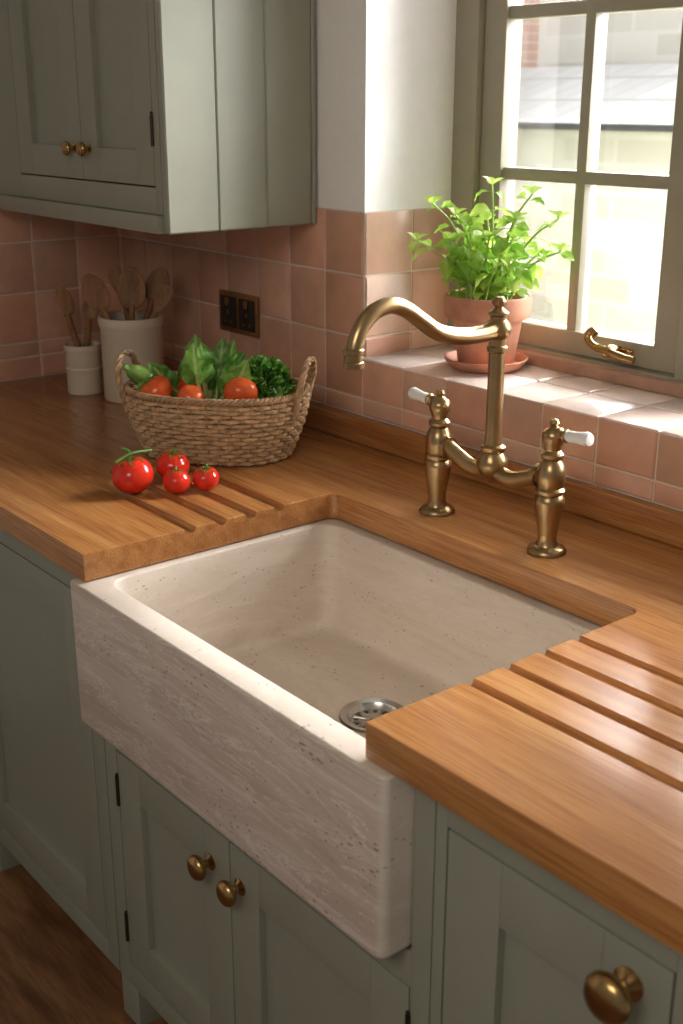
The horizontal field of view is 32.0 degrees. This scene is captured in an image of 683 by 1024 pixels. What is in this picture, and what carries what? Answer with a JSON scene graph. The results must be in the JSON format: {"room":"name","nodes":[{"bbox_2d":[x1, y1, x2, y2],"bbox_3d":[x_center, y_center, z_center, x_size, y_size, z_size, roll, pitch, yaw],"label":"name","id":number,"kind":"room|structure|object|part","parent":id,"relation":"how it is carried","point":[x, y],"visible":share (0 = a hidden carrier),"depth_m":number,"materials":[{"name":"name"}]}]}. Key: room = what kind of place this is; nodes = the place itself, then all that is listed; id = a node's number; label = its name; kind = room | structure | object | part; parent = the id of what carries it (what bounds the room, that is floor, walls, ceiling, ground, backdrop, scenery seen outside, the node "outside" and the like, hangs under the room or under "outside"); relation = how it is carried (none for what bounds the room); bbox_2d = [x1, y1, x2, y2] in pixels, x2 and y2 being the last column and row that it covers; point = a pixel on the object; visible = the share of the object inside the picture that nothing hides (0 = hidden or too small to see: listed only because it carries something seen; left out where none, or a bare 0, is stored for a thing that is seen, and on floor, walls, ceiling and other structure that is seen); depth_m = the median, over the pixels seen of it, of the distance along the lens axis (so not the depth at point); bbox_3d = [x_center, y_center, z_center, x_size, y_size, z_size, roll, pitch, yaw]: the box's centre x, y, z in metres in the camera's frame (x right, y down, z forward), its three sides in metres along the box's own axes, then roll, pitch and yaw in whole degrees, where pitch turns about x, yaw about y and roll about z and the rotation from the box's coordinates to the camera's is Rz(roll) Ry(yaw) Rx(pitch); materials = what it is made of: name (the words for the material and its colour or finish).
{"room":"kitchen","nodes":[
{"label":"kitchen","id":0,"kind":"room"},
{"bbox_2d":[0,209,121,381],"bbox_3d":[-1.940,-0.344,2.187,3.400,2.430,0.105,-15,24,-37],"label":"wall","id":1,"kind":"structure","parent":0,"point":[39,255],"depth_m":3.06,"materials":[{"name":"tile"}]},
{"bbox_2d":[0,864,167,1023],"bbox_3d":[-0.709,1.247,1.377,3.700,0.050,3.650,-15,24,-37],"label":"floor","id":2,"kind":"structure","parent":0,"point":[52,972],"depth_m":2.34,"materials":[{"name":"brown wood"}]},
{"bbox_2d":[0,529,120,970],"bbox_3d":[-0.327,0.366,2.515,0.771,0.882,0.598,-15,24,-37],"label":"base cabinet","id":3,"kind":"object","parent":2,"relation":"on","point":[55,823],"visible":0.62,"depth_m":2.26,"materials":[{"name":"green paint"}]},
{"bbox_2d":[105,740,436,1023],"bbox_3d":[0.121,0.546,1.994,0.771,0.881,0.813,-15,24,-37],"label":"base cabinet","id":4,"kind":"object","parent":2,"relation":"on","point":[207,934],"visible":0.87,"depth_m":1.82,"materials":[{"name":"green paint"}]},
{"bbox_3d":[-0.267,0.650,1.965,0.020,0.435,0.338,-15,24,-37],"label":"door","id":5,"kind":"part","parent":4,"relation":"part of","materials":[{"name":"green paint"}]},
{"bbox_3d":[-0.214,0.539,1.812,0.036,0.041,0.041,-15,24,-37],"label":"knob","id":6,"kind":"part","parent":4,"relation":"part of","materials":[{"name":"gold metal"}]},
{"bbox_3d":[-0.164,0.559,1.754,0.036,0.041,0.041,-15,24,-37],"label":"knob","id":7,"kind":"part","parent":4,"relation":"part of","materials":[{"name":"gold metal"}]},
{"bbox_3d":[-0.034,0.743,1.694,0.020,0.435,0.394,-15,24,-37],"label":"door","id":8,"kind":"part","parent":4,"relation":"part of","materials":[{"name":"green paint"}]},
{"bbox_2d":[0,367,682,955],"bbox_3d":[0.162,0.118,1.806,0.779,0.048,3.350,-15,24,-37],"label":"countertop","id":9,"kind":"structure","parent":4,"relation":"on","point":[570,756],"depth_m":1.75,"materials":[{"name":"brown wood"}]},
{"bbox_2d":[64,340,102,395],"bbox_3d":[-0.631,-0.353,2.918,0.091,0.120,0.091,-15,24,-37],"label":"utensil crock","id":10,"kind":"object","parent":9,"relation":"on","point":[83,364],"visible":0.95,"depth_m":2.89,"materials":[{"name":"ceramic"}]},
{"bbox_2d":[53,286,80,346],"bbox_3d":[-0.650,-0.423,2.886,0.083,0.246,0.017,2,19,5],"label":"wooden spoon","id":11,"kind":"object","parent":10,"relation":"in","point":[64,305],"visible":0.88,"depth_m":2.86,"materials":[{"name":"brown wood"}]},
{"bbox_3d":[-0.638,-0.393,2.895,0.059,0.183,0.016,1,19,3],"label":"handle","id":12,"kind":"part","parent":11,"relation":"part of","materials":[{"name":"brown wood"}]},
{"bbox_2d":[82,300,98,346],"bbox_3d":[-0.618,-0.421,2.911,0.059,0.225,0.018,-3,19,-10],"label":"wooden spoon","id":13,"kind":"object","parent":10,"relation":"in","point":[89,314],"visible":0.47,"depth_m":2.89,"materials":[{"name":"brown wood"}]},
{"bbox_3d":[-0.626,-0.393,2.919,0.042,0.167,0.017,-2,19,-5],"label":"handle","id":14,"kind":"part","parent":13,"relation":"part of","materials":[{"name":"brown wood"}]},
{"bbox_2d":[98,310,163,403],"bbox_3d":[-0.500,-0.372,2.854,0.154,0.198,0.154,-15,24,-37],"label":"utensil crock","id":15,"kind":"object","parent":9,"relation":"on","point":[144,338],"visible":0.67,"depth_m":2.79,"materials":[{"name":"ceramic"}]},
{"bbox_2d":[81,274,111,319],"bbox_3d":[-0.534,-0.415,2.803,0.142,0.288,0.017,1,19,3],"label":"wooden spoon","id":16,"kind":"object","parent":15,"relation":"in","point":[95,292],"visible":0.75,"depth_m":2.77,"materials":[{"name":"brown wood"}]},
{"bbox_3d":[-0.515,-0.380,2.813,0.103,0.216,0.016,1,19,3],"label":"handle","id":17,"kind":"part","parent":16,"relation":"part of","materials":[{"name":"brown wood"}]},
{"bbox_2d":[106,265,128,320],"bbox_3d":[-0.511,-0.444,2.873,0.099,0.296,0.016,3,19,9],"label":"wooden spoon","id":18,"kind":"object","parent":15,"relation":"in","point":[113,272],"visible":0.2,"depth_m":2.84,"materials":[{"name":"brown wood"}]},
{"bbox_3d":[-0.499,-0.414,2.881,0.075,0.234,0.016,3,19,9],"label":"handle","id":19,"kind":"part","parent":18,"relation":"part of","materials":[{"name":"brown wood"}]},
{"bbox_2d":[117,267,145,319],"bbox_3d":[-0.494,-0.432,2.829,0.066,0.298,0.027,-5,20,-15],"label":"wooden spoon","id":20,"kind":"object","parent":15,"relation":"in","point":[131,288],"visible":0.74,"depth_m":2.80,"materials":[{"name":"brown wood"}]},
{"bbox_3d":[-0.497,-0.389,2.839,0.022,0.211,0.017,-15,24,-37],"label":"handle","id":21,"kind":"part","parent":20,"relation":"part of","materials":[{"name":"brown wood"}]},
{"bbox_2d":[143,267,169,319],"bbox_3d":[-0.471,-0.436,2.850,0.130,0.297,0.018,-1,19,-5],"label":"wooden spoon","id":22,"kind":"object","parent":15,"relation":"in","point":[160,275],"visible":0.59,"depth_m":2.82,"materials":[{"name":"brown wood"}]},
{"bbox_3d":[-0.489,-0.402,2.860,0.096,0.225,0.017,-1,19,-4],"label":"handle","id":23,"kind":"part","parent":22,"relation":"part of","materials":[{"name":"brown wood"}]},
{"bbox_2d":[149,283,173,318],"bbox_3d":[-0.469,-0.407,2.817,0.154,0.265,0.016,-1,19,-2],"label":"wooden spoon","id":24,"kind":"object","parent":15,"relation":"in","point":[164,293],"visible":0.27,"depth_m":2.78,"materials":[{"name":"brown wood"}]},
{"bbox_3d":[-0.488,-0.378,2.826,0.117,0.204,0.017,-1,19,-2],"label":"handle","id":25,"kind":"part","parent":24,"relation":"part of","materials":[{"name":"brown wood"}]},
{"bbox_2d":[111,448,153,493],"bbox_3d":[-0.380,-0.074,2.162,0.077,0.083,0.077,3,19,8],"label":"tomato","id":26,"kind":"object","parent":9,"relation":"on","point":[131,474],"visible":1,"depth_m":2.14,"materials":[{"name":"red plant"}]},
{"bbox_2d":[156,448,189,477],"bbox_3d":[-0.318,-0.091,2.240,0.064,0.063,0.064,-3,19,-9],"label":"tomato","id":27,"kind":"object","parent":9,"relation":"on","point":[166,461],"visible":0.78,"depth_m":2.22,"materials":[{"name":"red plant"}]},
{"bbox_2d":[162,465,190,493],"bbox_3d":[-0.300,-0.059,2.165,0.051,0.051,0.051,-3,19,-10],"label":"tomato","id":28,"kind":"object","parent":9,"relation":"on","point":[175,481],"visible":1,"depth_m":2.15,"materials":[{"name":"red plant"}]},
{"bbox_2d":[192,464,218,489],"bbox_3d":[-0.249,-0.065,2.186,0.050,0.050,0.050,-11,22,-29],"label":"tomato","id":29,"kind":"object","parent":9,"relation":"on","point":[206,477],"visible":1,"depth_m":2.17,"materials":[{"name":"red plant"}]},
{"bbox_2d":[114,349,316,465],"bbox_3d":[-0.250,-0.219,2.397,0.397,0.204,0.272,4,19,10],"label":"wicker basket","id":30,"kind":"object","parent":9,"relation":"on","point":[200,441],"visible":0.85,"depth_m":2.31,"materials":[{"name":"beige wicker"}]},
{"bbox_3d":[-0.427,-0.272,2.415,0.036,0.116,0.128,4,19,10],"label":"handle","id":31,"kind":"part","parent":30,"relation":"part of","materials":[{"name":"wicker"}]},
{"bbox_2d":[122,364,150,383],"bbox_3d":[-0.391,-0.265,2.387,0.102,0.075,0.038,-14,23,-35],"label":"courgette","id":32,"kind":"object","parent":30,"relation":"in","point":[137,374],"visible":0.6,"depth_m":2.36,"materials":[{"name":"green food"}]},
{"bbox_2d":[140,375,172,406],"bbox_3d":[-0.366,-0.239,2.352,0.066,0.064,0.068,-5,20,-16],"label":"tomato","id":33,"kind":"object","parent":30,"relation":"in","point":[157,384],"visible":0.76,"depth_m":2.33,"materials":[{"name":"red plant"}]},
{"bbox_2d":[177,385,204,405],"bbox_3d":[-0.294,-0.224,2.328,0.053,0.048,0.053,-3,19,-8],"label":"tomato","id":34,"kind":"object","parent":30,"relation":"in","point":[188,391],"visible":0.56,"depth_m":2.31,"materials":[{"name":"food"}]},
{"bbox_2d":[136,334,271,419],"bbox_3d":[-0.269,-0.267,2.389,0.269,0.167,0.125,0,19,0],"label":"bunch","id":35,"kind":"object","parent":30,"relation":"in","point":[200,365],"visible":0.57,"depth_m":2.37,"materials":[{"name":"green plant"}]},
{"bbox_2d":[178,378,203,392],"bbox_3d":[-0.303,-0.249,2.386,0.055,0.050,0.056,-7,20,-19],"label":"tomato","id":36,"kind":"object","parent":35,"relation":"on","point":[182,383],"visible":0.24,"depth_m":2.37,"materials":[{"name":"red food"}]},
{"bbox_2d":[223,377,257,407],"bbox_3d":[-0.198,-0.234,2.345,0.069,0.065,0.067,-5,19,-14],"label":"tomato","id":37,"kind":"object","parent":30,"relation":"in","point":[239,388],"visible":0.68,"depth_m":2.32,"materials":[{"name":"food"}]},
{"bbox_2d":[244,356,295,406],"bbox_3d":[-0.158,-0.261,2.390,0.125,0.108,0.115,10,21,26],"label":"kale","id":38,"kind":"object","parent":30,"relation":"in","point":[261,369],"visible":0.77,"depth_m":2.36,"materials":[{"name":"green plant"}]},
{"bbox_3d":[-0.072,-0.249,2.351,0.034,0.117,0.128,4,19,10],"label":"handle","id":39,"kind":"part","parent":30,"relation":"part of","materials":[{"name":"wicker"}]},
{"bbox_2d":[70,518,602,958],"bbox_3d":[0.010,0.273,1.829,0.534,0.256,0.773,-15,24,-37],"label":"sink","id":40,"kind":"object","parent":9,"relation":"in","point":[246,678],"visible":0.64,"depth_m":1.83,"materials":[{"name":"stone"}]},
{"bbox_2d":[164,356,682,548],"bbox_3d":[0.458,-0.006,2.013,0.020,0.054,3.344,-15,24,-37],"label":"upstand","id":41,"kind":"object","parent":9,"relation":"on","point":[664,524],"visible":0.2,"depth_m":2.15,"materials":[{"name":"brown wood"}]},
{"bbox_2d":[343,296,593,557],"bbox_3d":[0.138,-0.135,1.838,0.343,0.409,0.400,-15,24,-37],"label":"tap","id":42,"kind":"object","parent":9,"relation":"on","point":[548,476],"visible":1,"depth_m":1.87,"materials":[{"name":"gold metal"}]},
{"bbox_3d":[0.135,-0.201,2.053,0.023,0.024,0.047,-15,24,-37],"label":"porcelain lever","id":43,"kind":"part","parent":42,"relation":"part of","materials":[{"name":"white ceramic"}]},
{"bbox_3d":[0.128,-0.283,1.778,0.310,0.090,0.029,-15,24,-37],"label":"spout","id":44,"kind":"part","parent":42,"relation":"part of","materials":[{"name":"gold metal"}]},
{"bbox_3d":[0.167,-0.104,2.045,0.062,0.218,0.062,-15,24,-37],"label":"leg","id":45,"kind":"part","parent":42,"relation":"part of","materials":[{"name":"gold metal"}]},
{"bbox_3d":[0.326,-0.041,1.860,0.062,0.218,0.062,-15,24,-37],"label":"leg","id":46,"kind":"part","parent":42,"relation":"part of","materials":[{"name":"gold metal"}]},
{"bbox_3d":[0.358,-0.112,1.794,0.023,0.024,0.047,-15,24,-37],"label":"porcelain lever","id":47,"kind":"part","parent":42,"relation":"part of","materials":[{"name":"white ceramic"}]},
{"bbox_2d":[430,802,682,1023],"bbox_3d":[0.489,0.696,1.558,0.782,0.882,0.363,-15,24,-37],"label":"base cabinet","id":48,"kind":"object","parent":2,"relation":"on","point":[514,942],"visible":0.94,"depth_m":1.28,"materials":[{"name":"green paint"}]},
{"bbox_3d":[0.264,0.468,1.157,0.048,0.054,0.054,-15,24,-37],"label":"knob","id":49,"kind":"part","parent":48,"relation":"part of","materials":[{"name":"gold metal"}]},
{"bbox_2d":[117,0,682,511],"bbox_3d":[0.634,-0.276,2.008,0.365,2.430,3.650,-15,24,-37],"label":"wall","id":50,"kind":"structure","parent":0,"point":[385,69],"depth_m":2.40,"materials":[{"name":"tile"}]},
{"bbox_2d":[0,0,315,234],"bbox_3d":[-0.468,-1.148,2.516,0.384,1.013,0.854,-15,24,-37],"label":"upper cabinet","id":51,"kind":"object","parent":50,"relation":"attached to","point":[170,117],"visible":1,"depth_m":2.34,"materials":[{"name":"green paint"}]},
{"bbox_3d":[-0.624,-1.148,2.458,0.020,0.874,0.298,-15,24,-37],"label":"door","id":52,"kind":"part","parent":51,"relation":"part of","materials":[{"name":"green paint"}]},
{"bbox_3d":[-0.569,-0.758,2.480,0.026,0.030,0.030,-15,24,-37],"label":"knob","id":53,"kind":"part","parent":51,"relation":"part of","materials":[{"name":"gold metal"}]},
{"bbox_3d":[-0.586,-1.138,2.432,0.044,0.978,0.834,-15,24,-37],"label":"frame","id":54,"kind":"part","parent":51,"relation":"part of","materials":[{"name":"green paint"}]},
{"bbox_3d":[-0.527,-0.741,2.432,0.026,0.030,0.030,-15,24,-37],"label":"knob","id":55,"kind":"part","parent":51,"relation":"part of","materials":[{"name":"gold metal"}]},
{"bbox_3d":[-0.437,-1.073,2.241,0.020,0.874,0.286,-15,24,-37],"label":"door","id":56,"kind":"part","parent":51,"relation":"part of","materials":[{"name":"green paint"}]},
{"bbox_3d":[-0.195,-1.046,2.218,0.357,1.013,0.020,-15,24,-37],"label":"panel","id":57,"kind":"part","parent":51,"relation":"part of","materials":[{"name":"green paint"}]},
{"bbox_2d":[219,289,259,337],"bbox_3d":[-0.241,-0.461,2.765,0.013,0.094,0.156,-15,24,-37],"label":"wall socket","id":58,"kind":"object","parent":50,"relation":"attached to","point":[238,312],"visible":1,"depth_m":2.76,"materials":[{"name":"brown metal"}]},
{"bbox_2d":[225,297,228,304],"bbox_3d":[-0.268,-0.492,2.782,0.004,0.018,0.014,-15,24,-37],"label":"switch","id":59,"kind":"object","parent":58,"relation":"attached to","point":[226,298],"depth_m":2.78,"materials":[{"name":"brown metal"}]},
{"bbox_2d":[243,301,247,309],"bbox_3d":[-0.221,-0.473,2.727,0.004,0.018,0.014,-15,24,-37],"label":"switch","id":60,"kind":"object","parent":58,"relation":"attached to","point":[245,303],"depth_m":2.72,"materials":[{"name":"brown metal"}]},
{"bbox_2d":[444,350,527,373],"bbox_3d":[0.287,-0.298,2.369,0.168,0.022,0.168,-15,24,-37],"label":"saucer","id":61,"kind":"object","parent":50,"relation":"on","point":[520,359],"visible":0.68,"depth_m":2.32,"materials":[{"name":"ceramic"}]},
{"bbox_2d":[444,289,532,364],"bbox_3d":[0.287,-0.360,2.348,0.172,0.138,0.172,-15,24,-37],"label":"pot","id":62,"kind":"object","parent":61,"relation":"on","point":[466,307],"depth_m":2.30,"materials":[{"name":"ceramic"}]},
{"bbox_2d":[407,176,573,364],"bbox_3d":[0.281,-0.463,2.307,0.288,0.360,0.180,-6,20,-17],"label":"potted herb","id":63,"kind":"object","parent":61,"relation":"on","point":[468,307],"visible":0.98,"depth_m":2.28,"materials":[{"name":"plant"}]},
{"bbox_2d":[447,0,682,397],"bbox_3d":[0.641,-0.689,2.001,0.115,1.004,1.240,-15,24,-37],"label":"window","id":64,"kind":"structure","parent":50,"relation":"in","point":[488,32],"depth_m":2.31,"materials":[{"name":"paint"}]},
{"bbox_3d":[0.466,-0.762,2.223,0.003,0.870,0.422,-15,24,-37],"label":"pane","id":65,"kind":"part","parent":64,"relation":"part of","materials":[{"name":"clear glass"}]},
{"label":"outside","id":66,"kind":"structure","parent":0,"visible":0},
{"bbox_3d":[2.580,-0.548,6.960,8.600,0.050,14.000,-15,24,-37],"label":"ground","id":67,"kind":"structure","parent":66,"visible":0},
{"bbox_2d":[513,63,678,340],"bbox_3d":[2.341,-1.432,6.451,1.220,1.950,8.200,-15,24,-37],"label":"outbuilding","id":68,"kind":"structure","parent":67,"relation":"on","point":[638,109],"depth_m":6.86,"materials":[{"name":"stone"}]},
{"bbox_2d":[520,0,682,67],"bbox_3d":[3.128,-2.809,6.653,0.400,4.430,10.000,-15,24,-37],"label":"house","id":69,"kind":"structure","parent":67,"relation":"on","point":[641,37],"depth_m":8.04,"materials":[{"name":"stone"}]}
]}

